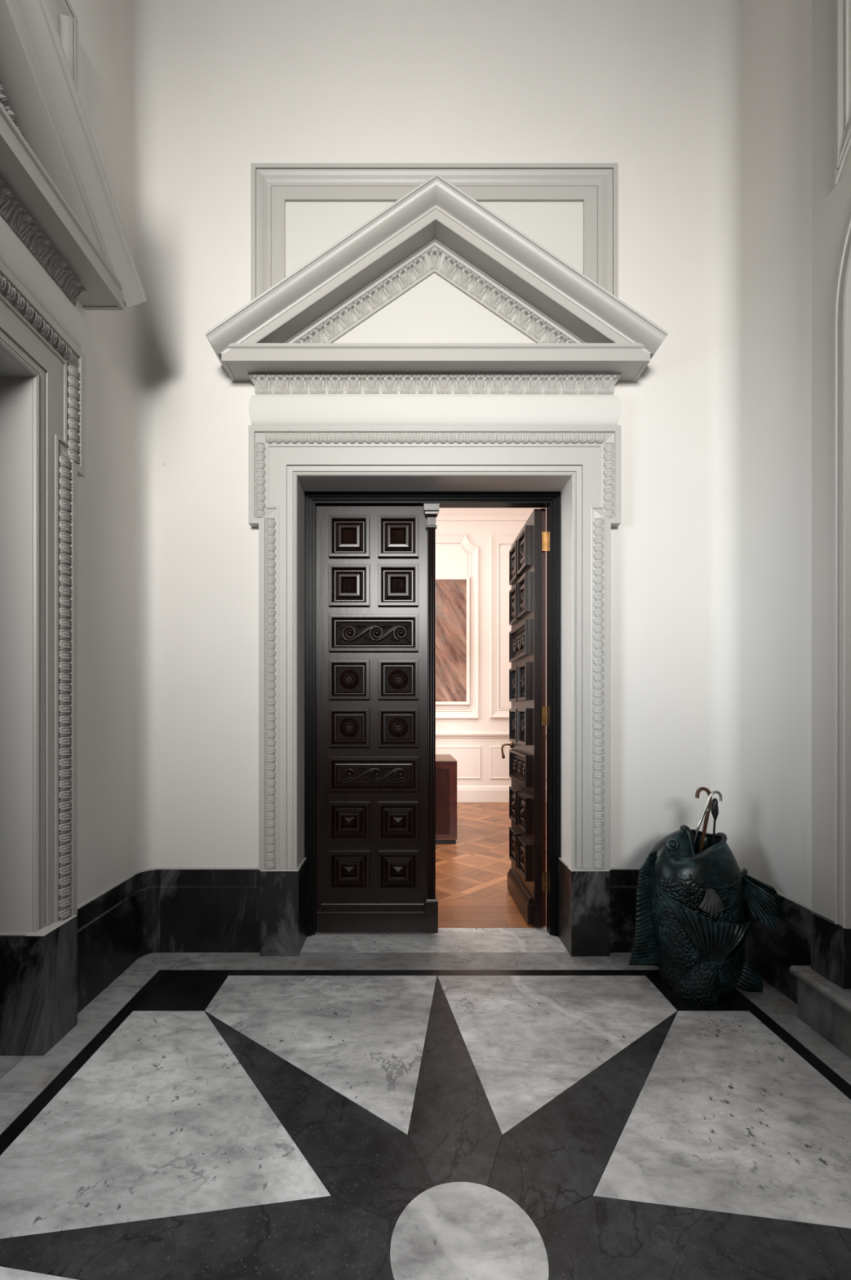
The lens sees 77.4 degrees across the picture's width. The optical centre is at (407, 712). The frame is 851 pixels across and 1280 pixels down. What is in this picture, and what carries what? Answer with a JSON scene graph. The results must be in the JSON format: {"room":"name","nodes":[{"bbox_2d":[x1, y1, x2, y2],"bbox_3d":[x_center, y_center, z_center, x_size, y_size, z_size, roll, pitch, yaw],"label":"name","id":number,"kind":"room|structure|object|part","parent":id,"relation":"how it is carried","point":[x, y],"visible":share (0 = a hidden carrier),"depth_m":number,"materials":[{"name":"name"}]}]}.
{"room":"entrance hall","nodes":[
{"label":"entrance hall","id":0,"kind":"room"},
{"bbox_2d":[69,0,161,905],"bbox_3d":[-1.490,-1.525,1.355,0.400,5.550,3.410,0,0,0],"label":"wall","id":1,"kind":"structure","parent":0,"point":[119,495],"depth_m":2.59,"materials":[{"name":"beige paint"}]},
{"bbox_2d":[0,0,146,1055],"bbox_3d":[-1.365,-0.800,1.234,0.430,4.100,2.234,0,0,0],"label":"doorcase","id":2,"kind":"structure","parent":1,"relation":"attached to","point":[64,242],"depth_m":1.95,"materials":[{"name":"white paint"}]},
{"bbox_3d":[-1.362,-2.126,1.234,0.056,0.627,1.824,0,0,0],"label":"raking moulding","id":3,"kind":"part","parent":2,"relation":"part of","materials":[{"name":"white paint"}]},
{"bbox_3d":[-1.373,-0.291,1.234,0.034,2.202,1.750,0,0,0],"label":"architrave","id":4,"kind":"part","parent":2,"relation":"part of","materials":[{"name":"white paint"}]},
{"bbox_3d":[-1.356,-1.692,1.234,0.068,0.099,1.916,0,0,0],"label":"moulding","id":5,"kind":"part","parent":2,"relation":"part of","materials":[{"name":"white paint"}]},
{"bbox_3d":[-1.372,-2.325,1.234,0.036,1.050,1.906,0,0,0],"label":"overdoor frame","id":6,"kind":"part","parent":2,"relation":"part of","materials":[{"name":"white paint"}]},
{"bbox_2d":[75,867,161,1013],"bbox_3d":[-1.339,1.032,1.220,0.103,0.436,3.140,0,0,0],"label":"baseboard","id":7,"kind":"structure","parent":1,"relation":"attached to","point":[118,926],"depth_m":2.49,"materials":[{"name":"black stone"}]},
{"bbox_2d":[0,802,850,1279],"bbox_3d":[0.000,1.295,3.585,6.000,0.090,7.890,0,0,0],"label":"floor","id":8,"kind":"structure","parent":0,"point":[449,1104],"depth_m":1.63,"materials":[{"name":"grey stone"}]},
{"bbox_2d":[435,754,457,844],"bbox_3d":[-0.239,0.853,5.409,1.423,0.794,0.752,0,0,0],"label":"desk","id":9,"kind":"object","parent":8,"relation":"on","point":[446,764],"visible":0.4,"depth_m":5.06,"materials":[{"name":"wood"}]},
{"bbox_3d":[-0.239,0.848,5.061,1.277,0.624,0.008,0,0,0],"label":"panel","id":10,"kind":"part","parent":9,"relation":"part of","materials":[{"name":"brown wood"}]},
{"bbox_2d":[628,825,786,1006],"bbox_3d":[1.343,0.915,2.389,0.462,0.798,0.507,0,0,-42],"label":"umbrella stand","id":11,"kind":"object","parent":8,"relation":"on","point":[691,926],"visible":0.98,"depth_m":2.32,"materials":[{"name":"green metal"}]},
{"bbox_3d":[1.276,1.180,2.348,0.195,0.308,0.210,0,0,0],"label":"tail stem","id":12,"kind":"part","parent":11,"relation":"part of","materials":[{"name":"green metal"}]},
{"bbox_2d":[695,786,712,853],"bbox_3d":[1.361,0.510,2.443,0.076,0.338,0.027,0,0,0],"label":"stick","id":13,"kind":"object","parent":11,"relation":"in","point":[699,790],"visible":0.86,"depth_m":2.44,"materials":[{"name":"brown wood"}]},
{"bbox_3d":[1.361,0.414,2.440,0.076,0.146,0.018,0,0,0],"label":"crook handle","id":14,"kind":"part","parent":13,"relation":"part of","materials":[{"name":"brown wood"}]},
{"bbox_2d":[693,790,722,842],"bbox_3d":[1.366,0.474,2.414,0.124,0.240,0.021,0,0,8],"label":"stick","id":15,"kind":"object","parent":11,"relation":"in","point":[713,793],"visible":1,"depth_m":2.41,"materials":[{"name":"silver metal"}]},
{"bbox_3d":[1.373,0.439,2.412,0.110,0.170,0.017,0,0,5],"label":"crook handle","id":16,"kind":"part","parent":15,"relation":"part of","materials":[{"name":"silver metal"}]},
{"bbox_2d":[711,798,719,845],"bbox_3d":[1.405,0.542,2.433,0.031,0.300,0.042,0,0,0],"label":"umbrella","id":17,"kind":"object","parent":11,"relation":"in","point":[714,807],"visible":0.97,"depth_m":2.42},
{"bbox_3d":[1.405,0.442,2.428,0.031,0.100,0.031,0,0,0],"label":"club handle","id":18,"kind":"part","parent":17,"relation":"part of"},
{"bbox_2d":[789,965,850,1058],"bbox_3d":[1.784,1.147,1.228,0.412,0.205,1.935,0,0,0],"label":"step","id":19,"kind":"structure","parent":8,"relation":"on","point":[824,1006],"depth_m":2.04,"materials":[{"name":"stone"}]},
{"bbox_2d":[161,26,710,867],"bbox_3d":[0.150,-1.525,2.925,3.080,5.550,0.270,0,0,0],"label":"wall","id":20,"kind":"structure","parent":0,"point":[637,99],"depth_m":2.79,"materials":[{"name":"beige paint"}]},
{"bbox_2d":[315,503,439,933],"bbox_3d":[-0.174,0.028,3.032,0.709,2.420,0.116,0,0,0],"label":"door","id":21,"kind":"structure","parent":20,"relation":"in","point":[375,566],"depth_m":3.01,"materials":[{"name":"brown wood"}]},
{"bbox_3d":[-0.330,0.896,3.005,0.231,0.217,0.030,0,0,0],"label":"panel frame","id":22,"kind":"part","parent":21,"relation":"part of","materials":[{"name":"brown wood"}]},
{"bbox_3d":[-0.330,0.618,3.005,0.231,0.217,0.030,0,0,0],"label":"panel frame","id":23,"kind":"part","parent":21,"relation":"part of","materials":[{"name":"brown wood"}]},
{"bbox_3d":[-0.330,0.086,3.005,0.231,0.220,0.030,0,0,0],"label":"panel frame","id":24,"kind":"part","parent":21,"relation":"part of","materials":[{"name":"brown wood"}]},
{"bbox_3d":[-0.330,-0.187,3.005,0.231,0.226,0.030,0,0,0],"label":"panel frame","id":25,"kind":"part","parent":21,"relation":"part of","materials":[{"name":"brown wood"}]},
{"bbox_3d":[-0.330,-0.720,3.005,0.231,0.234,0.030,0,0,0],"label":"panel frame","id":26,"kind":"part","parent":21,"relation":"part of","materials":[{"name":"brown wood"}]},
{"bbox_3d":[-0.330,-0.996,3.005,0.231,0.235,0.030,0,0,0],"label":"panel frame","id":27,"kind":"part","parent":21,"relation":"part of","materials":[{"name":"brown wood"}]},
{"bbox_3d":[-0.191,0.350,3.005,0.508,0.192,0.030,0,0,0],"label":"panel frame","id":28,"kind":"part","parent":21,"relation":"part of","materials":[{"name":"brown wood"}]},
{"bbox_3d":[-0.191,-0.450,3.005,0.508,0.209,0.030,0,0,0],"label":"panel frame","id":29,"kind":"part","parent":21,"relation":"part of","materials":[{"name":"brown wood"}]},
{"bbox_3d":[-0.052,0.896,3.005,0.230,0.217,0.030,0,0,0],"label":"panel frame","id":30,"kind":"part","parent":21,"relation":"part of","materials":[{"name":"brown wood"}]},
{"bbox_3d":[-0.052,0.618,3.005,0.230,0.217,0.030,0,0,0],"label":"panel frame","id":31,"kind":"part","parent":21,"relation":"part of","materials":[{"name":"brown wood"}]},
{"bbox_3d":[-0.052,0.086,3.005,0.230,0.220,0.030,0,0,0],"label":"panel frame","id":32,"kind":"part","parent":21,"relation":"part of","materials":[{"name":"brown wood"}]},
{"bbox_3d":[-0.052,-0.187,3.005,0.230,0.226,0.030,0,0,0],"label":"panel frame","id":33,"kind":"part","parent":21,"relation":"part of","materials":[{"name":"brown wood"}]},
{"bbox_3d":[-0.052,-0.720,3.005,0.230,0.234,0.030,0,0,0],"label":"panel frame","id":34,"kind":"part","parent":21,"relation":"part of","materials":[{"name":"brown wood"}]},
{"bbox_3d":[-0.052,-0.996,3.005,0.230,0.235,0.030,0,0,0],"label":"panel frame","id":35,"kind":"part","parent":21,"relation":"part of","materials":[{"name":"brown wood"}]},
{"bbox_2d":[160,867,640,952],"bbox_3d":[0.150,1.032,2.779,2.880,0.436,0.022,0,0,0],"label":"baseboard","id":36,"kind":"structure","parent":20,"relation":"attached to","point":[202,909],"depth_m":2.77,"materials":[{"name":"black stone"}]},
{"bbox_3d":[-1.023,1.035,2.779,0.534,0.430,0.022,0,0,0],"label":"skirting","id":37,"kind":"part","parent":36,"relation":"part of","materials":[{"name":"black stone"}]},
{"bbox_3d":[1.314,1.035,2.779,0.552,0.430,0.022,0,0,0],"label":"skirting","id":38,"kind":"part","parent":36,"relation":"part of","materials":[{"name":"black stone"}]},
{"bbox_2d":[304,491,560,936],"bbox_3d":[0.141,0.009,3.010,1.430,2.482,0.096,0,0,0],"label":"door frame","id":39,"kind":"structure","parent":20,"relation":"attached to","point":[551,500],"depth_m":2.97,"materials":[{"name":"brown wood"}]},
{"bbox_2d":[204,163,668,955],"bbox_3d":[0.141,-0.800,2.765,2.234,4.100,0.430,0,0,0],"label":"doorcase","id":40,"kind":"structure","parent":20,"relation":"attached to","point":[404,326],"depth_m":2.75,"materials":[{"name":"paint"}]},
{"bbox_3d":[0.141,-2.126,2.762,1.824,0.627,0.056,0,0,0],"label":"raking moulding","id":41,"kind":"part","parent":40,"relation":"part of","materials":[{"name":"white paint"}]},
{"bbox_3d":[0.141,-2.325,2.788,1.562,0.706,0.004,0,0,0],"label":"overdoor panel","id":42,"kind":"part","parent":40,"relation":"part of","materials":[{"name":"white paint"}]},
{"bbox_3d":[0.141,-0.291,2.773,1.750,2.202,0.034,0,0,0],"label":"architrave","id":43,"kind":"part","parent":40,"relation":"part of","materials":[{"name":"white paint"}]},
{"bbox_3d":[0.141,-2.325,2.772,1.906,1.050,0.036,0,0,0],"label":"overdoor frame","id":44,"kind":"part","parent":40,"relation":"part of","materials":[{"name":"white paint"}]},
{"bbox_3d":[0.141,-1.692,2.756,1.916,0.099,0.068,0,0,0],"label":"moulding","id":45,"kind":"part","parent":40,"relation":"part of","materials":[{"name":"white paint"}]},
{"bbox_2d":[501,508,546,927],"bbox_3d":[0.738,0.028,3.395,0.148,2.420,0.705,0,0,-2],"label":"door","id":46,"kind":"structure","parent":20,"relation":"in","point":[526,877],"depth_m":3.16,"materials":[{"name":"brown wood"}]},
{"bbox_3d":[0.694,0.264,3.713,0.078,0.116,0.044,0,0,0],"label":"lever handle","id":47,"kind":"part","parent":46,"relation":"part of","materials":[{"name":"gold metal"}]},
{"bbox_3d":[0.717,0.086,3.550,0.030,0.220,0.231,0,0,0],"label":"panel frame","id":48,"kind":"part","parent":46,"relation":"part of","materials":[{"name":"brown wood"}]},
{"bbox_3d":[0.717,-0.187,3.550,0.030,0.226,0.231,0,0,0],"label":"panel frame","id":49,"kind":"part","parent":46,"relation":"part of","materials":[{"name":"brown wood"}]},
{"bbox_3d":[0.717,0.896,3.550,0.030,0.217,0.231,0,0,0],"label":"panel frame","id":50,"kind":"part","parent":46,"relation":"part of","materials":[{"name":"brown wood"}]},
{"bbox_3d":[0.717,0.618,3.550,0.030,0.217,0.231,0,0,0],"label":"panel frame","id":51,"kind":"part","parent":46,"relation":"part of","materials":[{"name":"brown wood"}]},
{"bbox_3d":[0.717,-0.720,3.550,0.030,0.234,0.231,0,0,0],"label":"panel frame","id":52,"kind":"part","parent":46,"relation":"part of","materials":[{"name":"brown wood"}]},
{"bbox_3d":[0.717,-0.996,3.550,0.030,0.235,0.231,0,0,0],"label":"panel frame","id":53,"kind":"part","parent":46,"relation":"part of","materials":[{"name":"brown wood"}]},
{"bbox_3d":[0.717,0.350,3.411,0.030,0.192,0.508,0,0,0],"label":"panel frame","id":54,"kind":"part","parent":46,"relation":"part of","materials":[{"name":"brown wood"}]},
{"bbox_3d":[0.717,-0.450,3.411,0.030,0.209,0.508,0,0,0],"label":"panel frame","id":55,"kind":"part","parent":46,"relation":"part of","materials":[{"name":"brown wood"}]},
{"bbox_3d":[0.717,0.896,3.272,0.030,0.217,0.230,0,0,0],"label":"panel frame","id":56,"kind":"part","parent":46,"relation":"part of","materials":[{"name":"brown wood"}]},
{"bbox_3d":[0.717,0.618,3.272,0.030,0.217,0.230,0,0,0],"label":"panel frame","id":57,"kind":"part","parent":46,"relation":"part of","materials":[{"name":"brown wood"}]},
{"bbox_3d":[0.717,0.086,3.272,0.030,0.220,0.230,0,0,0],"label":"panel frame","id":58,"kind":"part","parent":46,"relation":"part of","materials":[{"name":"brown wood"}]},
{"bbox_3d":[0.717,-0.187,3.272,0.030,0.226,0.230,0,0,0],"label":"panel frame","id":59,"kind":"part","parent":46,"relation":"part of","materials":[{"name":"brown wood"}]},
{"bbox_3d":[0.717,-0.720,3.272,0.030,0.234,0.230,0,0,0],"label":"panel frame","id":60,"kind":"part","parent":46,"relation":"part of","materials":[{"name":"brown wood"}]},
{"bbox_3d":[0.717,-0.996,3.272,0.030,0.235,0.230,0,0,0],"label":"panel frame","id":61,"kind":"part","parent":46,"relation":"part of","materials":[{"name":"brown wood"}]},
{"bbox_2d":[132,0,742,26],"bbox_3d":[0.150,-4.000,1.355,3.680,0.800,3.410,0,0,0],"label":"ceiling","id":62,"kind":"structure","parent":0,"point":[170,13],"depth_m":2.79,"materials":[{"name":"beige paint"}]},
{"bbox_2d":[435,507,546,802],"bbox_3d":[0.000,-0.925,7.300,6.000,4.350,0.460,0,0,0],"label":"wall","id":63,"kind":"structure","parent":0,"point":[475,543],"depth_m":7.42,"materials":[{"name":"paint"}]},
{"bbox_2d":[435,576,470,705],"bbox_3d":[0.115,-0.996,7.388,1.500,1.783,0.055,0,0,0],"label":"painting","id":64,"kind":"object","parent":63,"relation":"attached to","point":[452,593],"visible":0.38,"depth_m":7.38,"materials":[{"name":"paint"}]},
{"bbox_3d":[-0.054,-1.197,7.407,2.100,2.570,0.045,0,0,0],"label":"panel moulding","id":65,"kind":"part","parent":63,"relation":"part of","materials":[{"name":"paint"}]},
{"bbox_3d":[0.473,0.699,7.421,1.100,0.454,0.018,0,0,0],"label":"dado panel","id":66,"kind":"part","parent":63,"relation":"part of","materials":[{"name":"paint"}]},
{"bbox_3d":[0.000,-2.887,7.250,6.000,0.426,0.360,0,0,0],"label":"cornice","id":67,"kind":"part","parent":63,"relation":"part of","materials":[{"name":"paint"}]},
{"bbox_3d":[0.000,0.323,7.405,6.000,0.085,0.050,0,0,0],"label":"chair rail","id":68,"kind":"part","parent":63,"relation":"part of","materials":[{"name":"paint"}]},
{"bbox_3d":[1.704,-1.202,7.407,1.100,2.561,0.045,0,0,0],"label":"panel moulding","id":69,"kind":"part","parent":63,"relation":"part of","materials":[{"name":"paint"}]},
{"bbox_3d":[1.754,0.699,7.421,1.200,0.454,0.018,0,0,0],"label":"dado panel","id":70,"kind":"part","parent":63,"relation":"part of","materials":[{"name":"paint"}]},
{"bbox_2d":[710,0,812,906],"bbox_3d":[1.790,-1.525,1.355,0.400,5.550,3.410,0,0,0],"label":"wall","id":71,"kind":"structure","parent":0,"point":[761,51],"depth_m":2.55,"materials":[{"name":"beige paint"}]},
{"bbox_2d":[743,890,813,1004],"bbox_3d":[1.672,1.032,2.484,0.092,0.436,0.628,0,0,-8],"label":"baseboard","id":72,"kind":"structure","parent":71,"relation":"attached to","point":[771,951],"depth_m":2.36,"materials":[{"name":"black stone"}]},
{"bbox_2d":[811,0,850,988],"bbox_3d":[1.814,-1.603,1.235,0.356,5.295,1.870,0,0,0],"label":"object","id":73,"kind":"structure","parent":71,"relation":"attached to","point":[831,915],"depth_m":2.06,"materials":[{"name":"white paint"}]},
{"bbox_3d":[1.646,-2.990,1.234,0.020,1.919,1.620,0,0,0],"label":"panel moulding","id":74,"kind":"part","parent":73,"relation":"part of","materials":[{"name":"white paint"}]},
{"bbox_3d":[1.661,-0.751,1.234,0.042,3.123,1.626,0,0,0],"label":"arch moulding","id":75,"kind":"part","parent":73,"relation":"part of","materials":[{"name":"white paint"}]},
{"bbox_3d":[1.651,-2.990,1.234,0.005,1.919,1.612,0,0,0],"label":"spandrel panel","id":76,"kind":"part","parent":73,"relation":"part of","materials":[{"name":"white paint"}]}
]}

